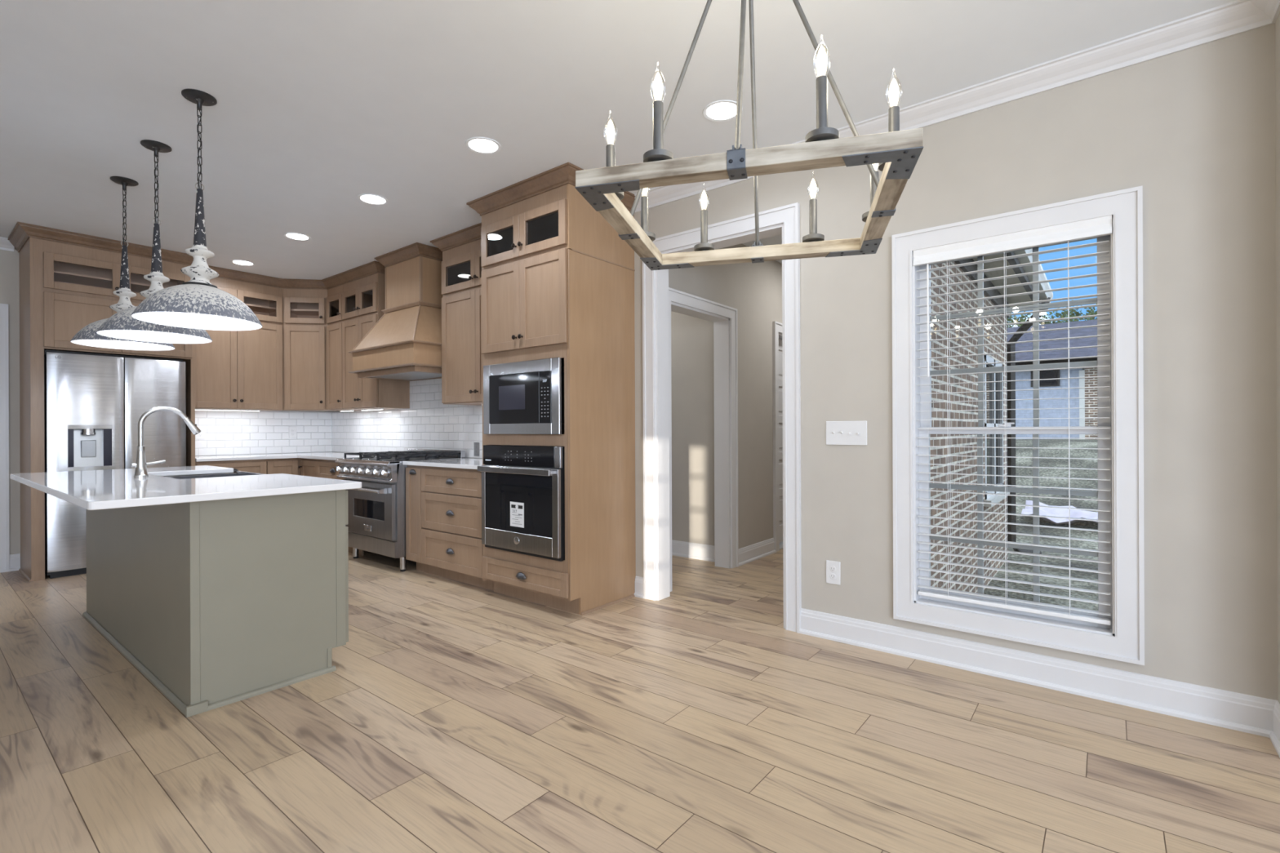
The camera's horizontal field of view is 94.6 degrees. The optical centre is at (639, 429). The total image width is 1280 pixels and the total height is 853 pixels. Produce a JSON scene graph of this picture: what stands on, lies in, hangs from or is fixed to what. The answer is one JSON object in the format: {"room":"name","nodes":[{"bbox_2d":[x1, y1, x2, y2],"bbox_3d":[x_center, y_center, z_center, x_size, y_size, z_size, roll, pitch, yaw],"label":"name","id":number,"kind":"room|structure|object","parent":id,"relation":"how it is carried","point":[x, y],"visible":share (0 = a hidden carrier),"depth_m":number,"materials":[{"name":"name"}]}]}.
{"room":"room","nodes":[
{"label":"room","id":0,"kind":"room"},
{"bbox_2d":[0,248,332,554],"bbox_3d":[-5.745,-0.192,4.361,0.120,2.743,6.695,0,0,38],"label":"wall","id":1,"kind":"structure","parent":0,"point":[9,260],"depth_m":4.92,"materials":[{"name":"paint"}]},
{"bbox_2d":[0,303,9,572],"bbox_3d":[-5.577,0.074,4.452,0.027,2.210,1.125,0,0,38],"label":"door frame","id":2,"kind":"structure","parent":1,"relation":"attached to","point":[4,334],"depth_m":4.87,"materials":[{"name":"white wood"}]},
{"bbox_2d":[0,236,14,251],"bbox_3d":[-6.469,-1.517,3.288,0.086,0.086,4.120,0,0,38],"label":"crown molding","id":3,"kind":"structure","parent":1,"relation":"attached to","point":[5,244],"depth_m":4.87,"materials":[{"name":"white wood"}]},
{"bbox_2d":[0,553,20,573],"bbox_3d":[-6.473,1.115,3.318,0.026,0.136,4.148,0,0,38],"label":"baseboard","id":4,"kind":"structure","parent":1,"relation":"attached to","point":[15,559],"depth_m":4.92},
{"bbox_2d":[195,265,283,410],"bbox_3d":[-4.130,-0.884,5.984,0.397,1.370,0.848,0,0,38],"label":"upper cabinet","id":5,"kind":"object","parent":1,"relation":"attached to","point":[237,370],"visible":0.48,"depth_m":5.96,"materials":[{"name":"brown wood"}]},
{"bbox_2d":[195,408,259,411],"bbox_3d":[-4.156,-0.192,5.913,0.024,0.014,0.620,0,0,38],"label":"light","id":6,"kind":"object","parent":5,"relation":"attached to","point":[195,409],"visible":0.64,"depth_m":5.91,"materials":[{"name":"white plastic"}]},
{"bbox_2d":[197,409,254,411],"bbox_3d":[-4.156,-0.186,5.913,0.020,0.002,0.612,0,0,38],"label":"diffuser","id":7,"kind":"object","parent":6,"relation":"attached to","point":[197,410],"depth_m":5.96,"materials":[{"name":"white plastic"}]},
{"bbox_2d":[244,296,275,316],"bbox_3d":[-4.167,-0.884,6.013,0.286,1.332,0.811,0,0,38],"label":"shelf","id":8,"kind":"object","parent":5,"relation":"attached to","point":[258,306],"depth_m":6.31,"materials":[{"name":"brown wood"}]},
{"bbox_2d":[195,409,332,456],"bbox_3d":[-4.079,0.035,6.354,0.010,0.464,1.483,0,0,38],"label":"backsplash","id":9,"kind":"structure","parent":1,"relation":"attached to","point":[226,432],"depth_m":6.35,"materials":[{"name":"tile"}]},
{"bbox_2d":[195,426,204,439],"bbox_3d":[-4.410,0.039,5.923,0.009,0.126,0.080,0,0,38],"label":"wall outlet","id":10,"kind":"object","parent":9,"relation":"attached to","point":[201,435],"visible":0.71,"depth_m":5.93,"materials":[{"name":"white plastic"}]},
{"bbox_2d":[288,426,297,438],"bbox_3d":[-3.875,0.037,6.596,0.009,0.126,0.080,0,0,38],"label":"wall outlet","id":11,"kind":"object","parent":9,"relation":"attached to","point":[292,430],"visible":1,"depth_m":6.59,"materials":[{"name":"white plastic"}]},
{"bbox_2d":[0,0,1237,279],"bbox_3d":[-0.101,-1.647,2.053,11.900,0.120,10.300,0,0,38],"label":"ceiling","id":12,"kind":"structure","parent":0,"point":[321,105],"depth_m":2.75,"materials":[{"name":"paint"}]},
{"bbox_2d":[70,176,174,351],"bbox_3d":[-3.262,-1.051,3.740,0.497,1.044,0.497,0,0,19],"label":"pendant lamp","id":13,"kind":"object","parent":12,"relation":"hanging from","point":[87,335],"visible":0.66,"depth_m":3.73,"materials":[{"name":"metal"}]},
{"bbox_2d":[96,139,212,343],"bbox_3d":[-2.687,-1.043,3.284,0.497,1.066,0.497,0,0,19],"label":"pendant lamp","id":14,"kind":"object","parent":12,"relation":"hanging from","point":[121,325],"visible":0.73,"depth_m":3.27,"materials":[{"name":"metal"}]},
{"bbox_2d":[131,88,262,330],"bbox_3d":[-2.090,-1.043,2.806,0.497,1.070,0.497,0,0,13],"label":"pendant lamp","id":15,"kind":"object","parent":12,"relation":"hanging from","point":[196,303],"visible":1,"depth_m":2.78,"materials":[{"name":"metal"}]},
{"bbox_2d":[230,259,255,266],"bbox_3d":[-3.750,-1.569,5.579,0.196,0.004,0.196,0,0,38],"label":"recessed light","id":16,"kind":"object","parent":12,"relation":"in","point":[245,263],"visible":1,"depth_m":5.58,"materials":[{"name":"paint"}]},
{"bbox_2d":[283,232,311,240],"bbox_3d":[-2.800,-1.573,4.830,0.196,0.004,0.196,0,0,38],"label":"recessed light","id":17,"kind":"object","parent":12,"relation":"in","point":[294,236],"visible":1,"depth_m":4.82,"materials":[{"name":"paint"}]},
{"bbox_2d":[282,278,338,411],"bbox_3d":[-3.562,-0.886,6.378,0.443,1.370,0.372,0,0,-7],"label":"upper cabinet","id":18,"kind":"object","parent":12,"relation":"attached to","point":[304,300],"visible":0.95,"depth_m":6.25,"materials":[{"name":"brown wood"}]},
{"bbox_2d":[290,302,319,318],"bbox_3d":[-3.568,-0.886,6.425,0.406,1.332,0.262,0,0,-7],"label":"shelf","id":19,"kind":"object","parent":18,"relation":"attached to","point":[309,310],"depth_m":6.50,"materials":[{"name":"brown wood"}]},
{"bbox_2d":[357,193,388,204],"bbox_3d":[-1.834,-1.577,4.060,0.196,0.004,0.196,0,0,38],"label":"recessed light","id":20,"kind":"object","parent":12,"relation":"in","point":[368,198],"visible":1,"depth_m":4.06,"materials":[{"name":"paint"}]},
{"bbox_2d":[465,137,501,154],"bbox_3d":[-0.875,-1.581,3.299,0.196,0.004,0.196,0,0,38],"label":"recessed light","id":21,"kind":"object","parent":12,"relation":"in","point":[483,146],"visible":1,"depth_m":3.29,"materials":[{"name":"paint"}]},
{"bbox_2d":[702,99,736,121],"bbox_3d":[0.411,-1.587,2.949,0.196,0.004,0.196,0,0,38],"label":"recessed light","id":22,"kind":"object","parent":12,"relation":"in","point":[724,111],"visible":0.81,"depth_m":2.95,"materials":[{"name":"paint"}]},
{"bbox_2d":[574,0,923,270],"bbox_3d":[0.288,-1.062,1.566,0.728,1.052,0.728,0,0,15],"label":"chandelier","id":23,"kind":"object","parent":12,"relation":"hanging from","point":[896,153],"visible":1,"depth_m":1.31,"materials":[{"name":"grey wood"}]},
{"bbox_2d":[0,541,1279,852],"bbox_3d":[-0.108,1.256,1.989,11.850,0.200,10.284,0,0,38],"label":"floor","id":24,"kind":"structure","parent":0,"point":[453,716],"depth_m":2.15,"materials":[{"name":"brown wood"}]},
{"bbox_2d":[7,222,195,582],"bbox_3d":[-4.598,-0.196,5.145,0.702,2.742,1.192,0,0,38],"label":"tall cabinet","id":25,"kind":"object","parent":24,"relation":"on","point":[68,280],"visible":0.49,"depth_m":4.75,"materials":[{"name":"brown wood"}]},
{"bbox_2d":[53,261,177,293],"bbox_3d":[-4.561,-1.327,5.105,0.382,0.423,0.996,0,0,38],"label":"shelf","id":26,"kind":"object","parent":25,"relation":"attached to","point":[66,273],"depth_m":5.08,"materials":[{"name":"brown wood"}]},
{"bbox_2d":[44,350,186,578],"bbox_3d":[-4.584,0.275,5.139,0.668,1.800,0.885,0,0,38],"label":"refrigerator","id":27,"kind":"object","parent":24,"relation":"on","point":[95,403],"visible":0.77,"depth_m":4.82,"materials":[{"name":"metal"}]},
{"bbox_2d":[82,473,348,717],"bbox_3d":[-2.453,0.729,3.320,2.145,0.874,0.696,0,0,38],"label":"kitchen island","id":28,"kind":"object","parent":24,"relation":"on","point":[218,603],"visible":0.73,"depth_m":2.67,"materials":[{"name":"grey wood"}]},
{"bbox_2d":[9,465,361,510],"bbox_3d":[-2.556,0.277,3.201,2.315,0.030,0.987,0,0,38],"label":"island countertop","id":29,"kind":"structure","parent":28,"relation":"on","point":[105,489],"depth_m":2.74,"materials":[{"name":"white stone"}]},
{"bbox_2d":[131,406,200,477],"bbox_3d":[-2.638,0.067,3.299,0.064,0.389,0.311,0,0,38],"label":"faucet","id":30,"kind":"object","parent":29,"relation":"on","point":[140,464],"visible":1,"depth_m":3.21,"materials":[{"name":"silver metal"}]},
{"bbox_2d":[167,471,264,479],"bbox_3d":[-2.552,0.404,3.539,0.790,0.245,0.512,0,0,38],"label":"sink","id":31,"kind":"object","parent":29,"relation":"in","point":[238,473],"visible":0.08,"depth_m":3.83,"materials":[{"name":"metal"}]},
{"bbox_2d":[195,459,266,474],"bbox_3d":[-4.102,0.736,5.802,0.656,0.874,0.586,0,0,38],"label":"base cabinet","id":32,"kind":"object","parent":24,"relation":"on","point":[259,466],"visible":0.18,"depth_m":5.69,"materials":[{"name":"brown wood"}]},
{"bbox_2d":[266,457,318,476],"bbox_3d":[-3.492,0.733,6.265,1.014,0.874,0.893,0,0,38],"label":"base cabinet","id":33,"kind":"object","parent":24,"relation":"on","point":[295,466],"visible":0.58,"depth_m":5.99,"materials":[{"name":"brown wood"}]},
{"bbox_2d":[195,452,359,462],"bbox_3d":[-3.389,0.280,5.807,1.746,0.030,1.481,0,0,38],"label":"countertop","id":34,"kind":"structure","parent":33,"relation":"on","point":[317,455],"depth_m":5.83,"materials":[{"name":"white stone"}]},
{"bbox_2d":[316,459,363,555],"bbox_3d":[-2.724,0.730,5.825,0.728,0.874,0.651,0,0,38],"label":"base cabinet","id":35,"kind":"object","parent":24,"relation":"on","point":[326,468],"visible":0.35,"depth_m":5.66,"materials":[{"name":"brown wood"}]},
{"bbox_2d":[334,448,465,571],"bbox_3d":[-2.135,0.679,5.249,0.903,0.972,0.761,0,0,38],"label":"gas range","id":36,"kind":"object","parent":24,"relation":"on","point":[376,510],"visible":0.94,"depth_m":4.91,"materials":[{"name":"metal"}]},
{"bbox_2d":[339,457,460,463],"bbox_3d":[-2.124,0.268,5.265,0.903,0.018,0.721,0,0,38],"label":"cooktop","id":37,"kind":"object","parent":36,"relation":"in","point":[342,460],"depth_m":4.99,"materials":[{"name":"metal"}]},
{"bbox_2d":[405,465,431,573],"bbox_3d":[-1.633,0.726,4.963,0.228,0.874,0.647,0,0,38],"label":"base cabinet","id":38,"kind":"object","parent":24,"relation":"on","point":[413,473],"visible":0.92,"depth_m":4.74,"materials":[{"name":"brown wood"}]},
{"bbox_2d":[421,466,493,590],"bbox_3d":[-1.227,0.724,4.640,0.810,0.874,0.647,0,0,38],"label":"base cabinet","id":39,"kind":"object","parent":24,"relation":"on","point":[451,497],"visible":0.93,"depth_m":4.41,"materials":[{"name":"brown wood"}]},
{"bbox_2d":[402,457,482,469],"bbox_3d":[-1.320,0.272,4.708,1.040,0.030,0.630,0,0,38],"label":"countertop","id":40,"kind":"structure","parent":39,"relation":"on","point":[462,463],"depth_m":4.57,"materials":[{"name":"white stone"}]},
{"bbox_2d":[466,162,644,615],"bbox_3d":[-0.586,-0.213,4.090,1.024,2.742,0.709,0,0,38],"label":"tall cabinet","id":41,"kind":"object","parent":24,"relation":"on","point":[557,278],"depth_m":3.82,"materials":[{"name":"brown wood"}]},
{"bbox_2d":[477,444,564,561],"bbox_3d":[-0.642,0.462,4.038,0.760,0.704,0.582,0,0,38],"label":"wall oven","id":42,"kind":"object","parent":41,"relation":"in","point":[523,486],"visible":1,"depth_m":3.80,"materials":[{"name":"metal"}]},
{"bbox_2d":[511,514,522,524],"bbox_3d":[-0.800,0.584,3.846,0.101,0.068,0.001,0,0,38],"label":"print","id":43,"kind":"object","parent":42,"relation":"attached to","point":[517,519],"depth_m":3.85,"materials":[{"name":"grey paper"}]},
{"bbox_2d":[483,357,564,434],"bbox_3d":[-0.754,-0.204,3.904,0.753,0.474,0.127,0,0,38],"label":"microwave","id":44,"kind":"object","parent":41,"relation":"in","point":[525,397],"visible":1,"depth_m":3.82,"materials":[{"name":"metal"}]},
{"bbox_2d":[779,542,782,549],"bbox_3d":[1.490,1.147,5.944,0.140,0.005,0.780,0,0,38],"label":"threshold","id":45,"kind":"object","parent":24,"relation":"on","point":[780,543],"visible":0.21,"depth_m":5.80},
{"bbox_2d":[671,311,714,545],"bbox_3d":[-0.418,-0.214,5.347,2.100,2.743,1.220,0,0,38],"label":"wall","id":46,"kind":"structure","parent":0,"point":[692,363],"depth_m":5.29,"materials":[{"name":"paint"}]},
{"bbox_2d":[671,539,715,562],"bbox_3d":[-0.065,1.088,5.706,2.000,0.136,0.026,0,0,38],"label":"baseboard","id":47,"kind":"structure","parent":46,"relation":"attached to","point":[680,548],"depth_m":5.27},
{"bbox_2d":[668,243,782,548],"bbox_3d":[1.099,-0.220,5.458,0.140,2.743,3.280,0,0,38],"label":"wall","id":48,"kind":"structure","parent":0,"point":[753,289],"depth_m":5.21,"materials":[{"name":"paint"}]},
{"bbox_2d":[738,537,775,566],"bbox_3d":[1.035,1.084,5.237,0.026,0.136,0.712,0,0,38],"label":"baseboard","id":49,"kind":"structure","parent":48,"relation":"attached to","point":[747,554],"depth_m":5.23,"materials":[{"name":"white wood"}]},
{"bbox_2d":[772,320,782,552],"bbox_3d":[1.496,0.071,5.936,0.167,2.158,0.956,0,0,38],"label":"door frame","id":50,"kind":"structure","parent":48,"relation":"attached to","point":[776,326],"depth_m":5.52,"materials":[{"name":"white wood"}]},
{"bbox_2d":[778,338,782,542],"bbox_3d":[1.486,0.112,5.944,0.101,2.015,0.740,0,0,38],"label":"door","id":51,"kind":"structure","parent":48,"relation":"in","point":[780,380],"depth_m":5.86,"materials":[{"name":"white wood"}]},
{"bbox_2d":[332,23,1277,700],"bbox_3d":[-0.582,-0.213,4.618,7.890,2.743,0.125,0,0,38],"label":"wall","id":52,"kind":"structure","parent":0,"point":[1194,127],"depth_m":2.41,"materials":[{"name":"paint"}]},
{"bbox_2d":[321,274,360,410],"bbox_3d":[-3.105,-0.888,6.282,0.363,1.370,0.402,0,0,38],"label":"upper cabinet","id":53,"kind":"object","parent":52,"relation":"attached to","point":[335,286],"visible":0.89,"depth_m":6.17,"materials":[{"name":"brown wood"}]},
{"bbox_2d":[340,409,354,411],"bbox_3d":[-3.108,-0.196,6.268,0.260,0.014,0.024,0,0,38],"label":"light","id":54,"kind":"object","parent":53,"relation":"attached to","point":[341,410],"visible":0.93,"depth_m":6.24,"materials":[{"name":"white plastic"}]},
{"bbox_2d":[336,261,409,409],"bbox_3d":[-2.660,-0.890,5.928,0.770,1.370,0.402,0,0,38],"label":"upper cabinet","id":55,"kind":"object","parent":52,"relation":"attached to","point":[363,295],"visible":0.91,"depth_m":5.80,"materials":[{"name":"brown wood"}]},
{"bbox_2d":[360,408,383,410],"bbox_3d":[-2.693,-0.198,5.939,0.400,0.014,0.024,0,0,38],"label":"light","id":56,"kind":"object","parent":55,"relation":"attached to","point":[375,408],"visible":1,"depth_m":5.93,"materials":[{"name":"white plastic"}]},
{"bbox_2d":[347,242,442,381],"bbox_3d":[-2.074,-1.026,5.324,1.090,1.102,0.599,0,0,38],"label":"range hood","id":57,"kind":"object","parent":52,"relation":"attached to","point":[408,334],"visible":0.84,"depth_m":5.15,"materials":[{"name":"brown wood"}]},
{"bbox_2d":[332,364,482,458],"bbox_3d":[-2.163,-0.188,5.787,3.699,0.894,0.010,0,0,38],"label":"backsplash","id":58,"kind":"structure","parent":52,"relation":"attached to","point":[428,423],"depth_m":5.81,"materials":[{"name":"tile"}]},
{"bbox_2d":[474,442,479,456],"bbox_3d":[-1.439,0.177,5.201,0.076,0.120,0.009,0,0,38],"label":"wall outlet","id":59,"kind":"object","parent":58,"relation":"attached to","point":[476,444],"visible":1,"depth_m":5.20,"materials":[{"name":"grey plastic"}]},
{"bbox_2d":[430,222,482,405],"bbox_3d":[-1.237,-0.896,4.799,1.017,1.370,0.402,0,0,38],"label":"upper cabinet","id":60,"kind":"object","parent":52,"relation":"attached to","point":[461,268],"visible":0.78,"depth_m":4.79,"materials":[{"name":"brown wood"}]},
{"bbox_2d":[642,202,801,633],"bbox_3d":[0.792,-0.063,4.194,1.230,2.432,1.220,0,0,38],"label":"door frame","id":61,"kind":"structure","parent":52,"relation":"attached to","point":[784,220],"depth_m":4.00,"materials":[{"name":"white wood"}]},
{"bbox_2d":[826,560,840,585],"bbox_3d":[1.057,0.786,3.236,0.080,0.126,0.009,0,0,38],"label":"wall outlet","id":62,"kind":"object","parent":52,"relation":"attached to","point":[833,568],"visible":1,"depth_m":3.23,"materials":[{"name":"white plastic"}]},
{"bbox_2d":[830,565,835,572],"bbox_3d":[1.056,0.765,3.234,0.033,0.033,0.003,0,0,38],"label":"receptacle","id":63,"kind":"object","parent":62,"relation":"attached to","point":[833,568],"depth_m":3.23,"materials":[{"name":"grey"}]},
{"bbox_2d":[830,573,835,579],"bbox_3d":[1.056,0.806,3.234,0.033,0.033,0.003,0,0,38],"label":"receptacle","id":64,"kind":"object","parent":62,"relation":"attached to","point":[833,575],"depth_m":3.23,"materials":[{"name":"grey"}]},
{"bbox_2d":[826,421,866,445],"bbox_3d":[1.114,0.022,3.183,0.215,0.128,0.019,0,0,38],"label":"light switch","id":65,"kind":"object","parent":52,"relation":"attached to","point":[837,433],"visible":1,"depth_m":3.17,"materials":[{"name":"white plastic"}]},
{"bbox_2d":[634,0,1279,213],"bbox_3d":[1.097,-1.548,3.065,3.060,0.086,0.215,0,0,38],"label":"crown molding","id":66,"kind":"structure","parent":52,"relation":"attached to","point":[1239,16],"depth_m":2.55,"materials":[{"name":"white wood"}]},
{"bbox_2d":[891,185,1144,665],"bbox_3d":[1.727,-0.013,2.783,0.977,1.960,0.172,0,0,38],"label":"window","id":67,"kind":"structure","parent":52,"relation":"in","point":[1123,640],"depth_m":2.68,"materials":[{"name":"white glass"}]},
{"bbox_2d":[912,215,1111,625],"bbox_3d":[1.702,-0.033,2.752,0.781,1.736,0.075,0,0,38],"label":"window blind","id":68,"kind":"object","parent":67,"relation":"attached to","point":[1100,226],"visible":1,"depth_m":2.73,"materials":[{"name":"white plastic"}]},
{"bbox_2d":[800,608,1279,757],"bbox_3d":[1.577,1.081,2.693,1.863,0.136,0.215,0,0,38],"label":"baseboard","id":69,"kind":"structure","parent":52,"relation":"attached to","point":[1251,714],"depth_m":2.58,"materials":[{"name":"white wood"}]},
{"bbox_2d":[1275,12,1279,703],"bbox_3d":[3.873,-0.232,0.869,4.010,2.743,0.215,0,0,38],"label":"wall","id":70,"kind":"structure","parent":0,"point":[1277,20],"depth_m":2.17,"materials":[{"name":"paint"}]},
{"label":"outside","id":71,"kind":"structure","parent":0,"visible":0},
{"bbox_2d":[983,439,1097,610],"bbox_3d":[16.081,0.884,17.051,28.000,1.279,40.000,0,0,38],"label":"ground","id":72,"kind":"structure","parent":71,"point":[1059,443],"depth_m":8.58,"materials":[{"name":"grey concrete"}]},
{"bbox_2d":[929,248,1053,593],"bbox_3d":[1.167,-0.714,6.717,5.485,4.670,5.260,0,0,38],"label":"brick wall","id":73,"kind":"structure","parent":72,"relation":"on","point":[959,417],"depth_m":5.22,"materials":[{"name":"brown brick"}]},
{"bbox_2d":[1007,299,1093,328],"bbox_3d":[17.502,-2.454,25.576,4.876,5.896,3.448,0,0,18],"label":"leafy tree","id":74,"kind":"object","parent":72,"relation":"on","point":[1022,317],"visible":0.09,"depth_m":24.87,"materials":[{"name":"green plant"}]},
{"bbox_2d":[1007,319,1097,439],"bbox_3d":[12.481,-1.406,20.410,11.000,4.220,8.500,0,0,38],"label":"house","id":75,"kind":"structure","parent":72,"relation":"on","point":[1028,415],"depth_m":16.46,"materials":[{"name":"paint"}]},
{"bbox_2d":[1020,500,1097,524],"bbox_3d":[6.476,1.275,8.886,1.205,0.258,0.778,0,0,38],"label":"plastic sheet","id":76,"kind":"object","parent":72,"relation":"on","point":[1077,513],"visible":0.58,"depth_m":8.96,"materials":[{"name":"white plastic"}]},
{"bbox_2d":[1057,303,1097,322],"bbox_3d":[24.359,-3.147,28.918,4.909,7.221,5.155,0,0,-13],"label":"leafy tree","id":77,"kind":"object","parent":72,"relation":"on","point":[1094,308],"visible":0.04,"depth_m":29.99,"materials":[{"name":"green plant"}]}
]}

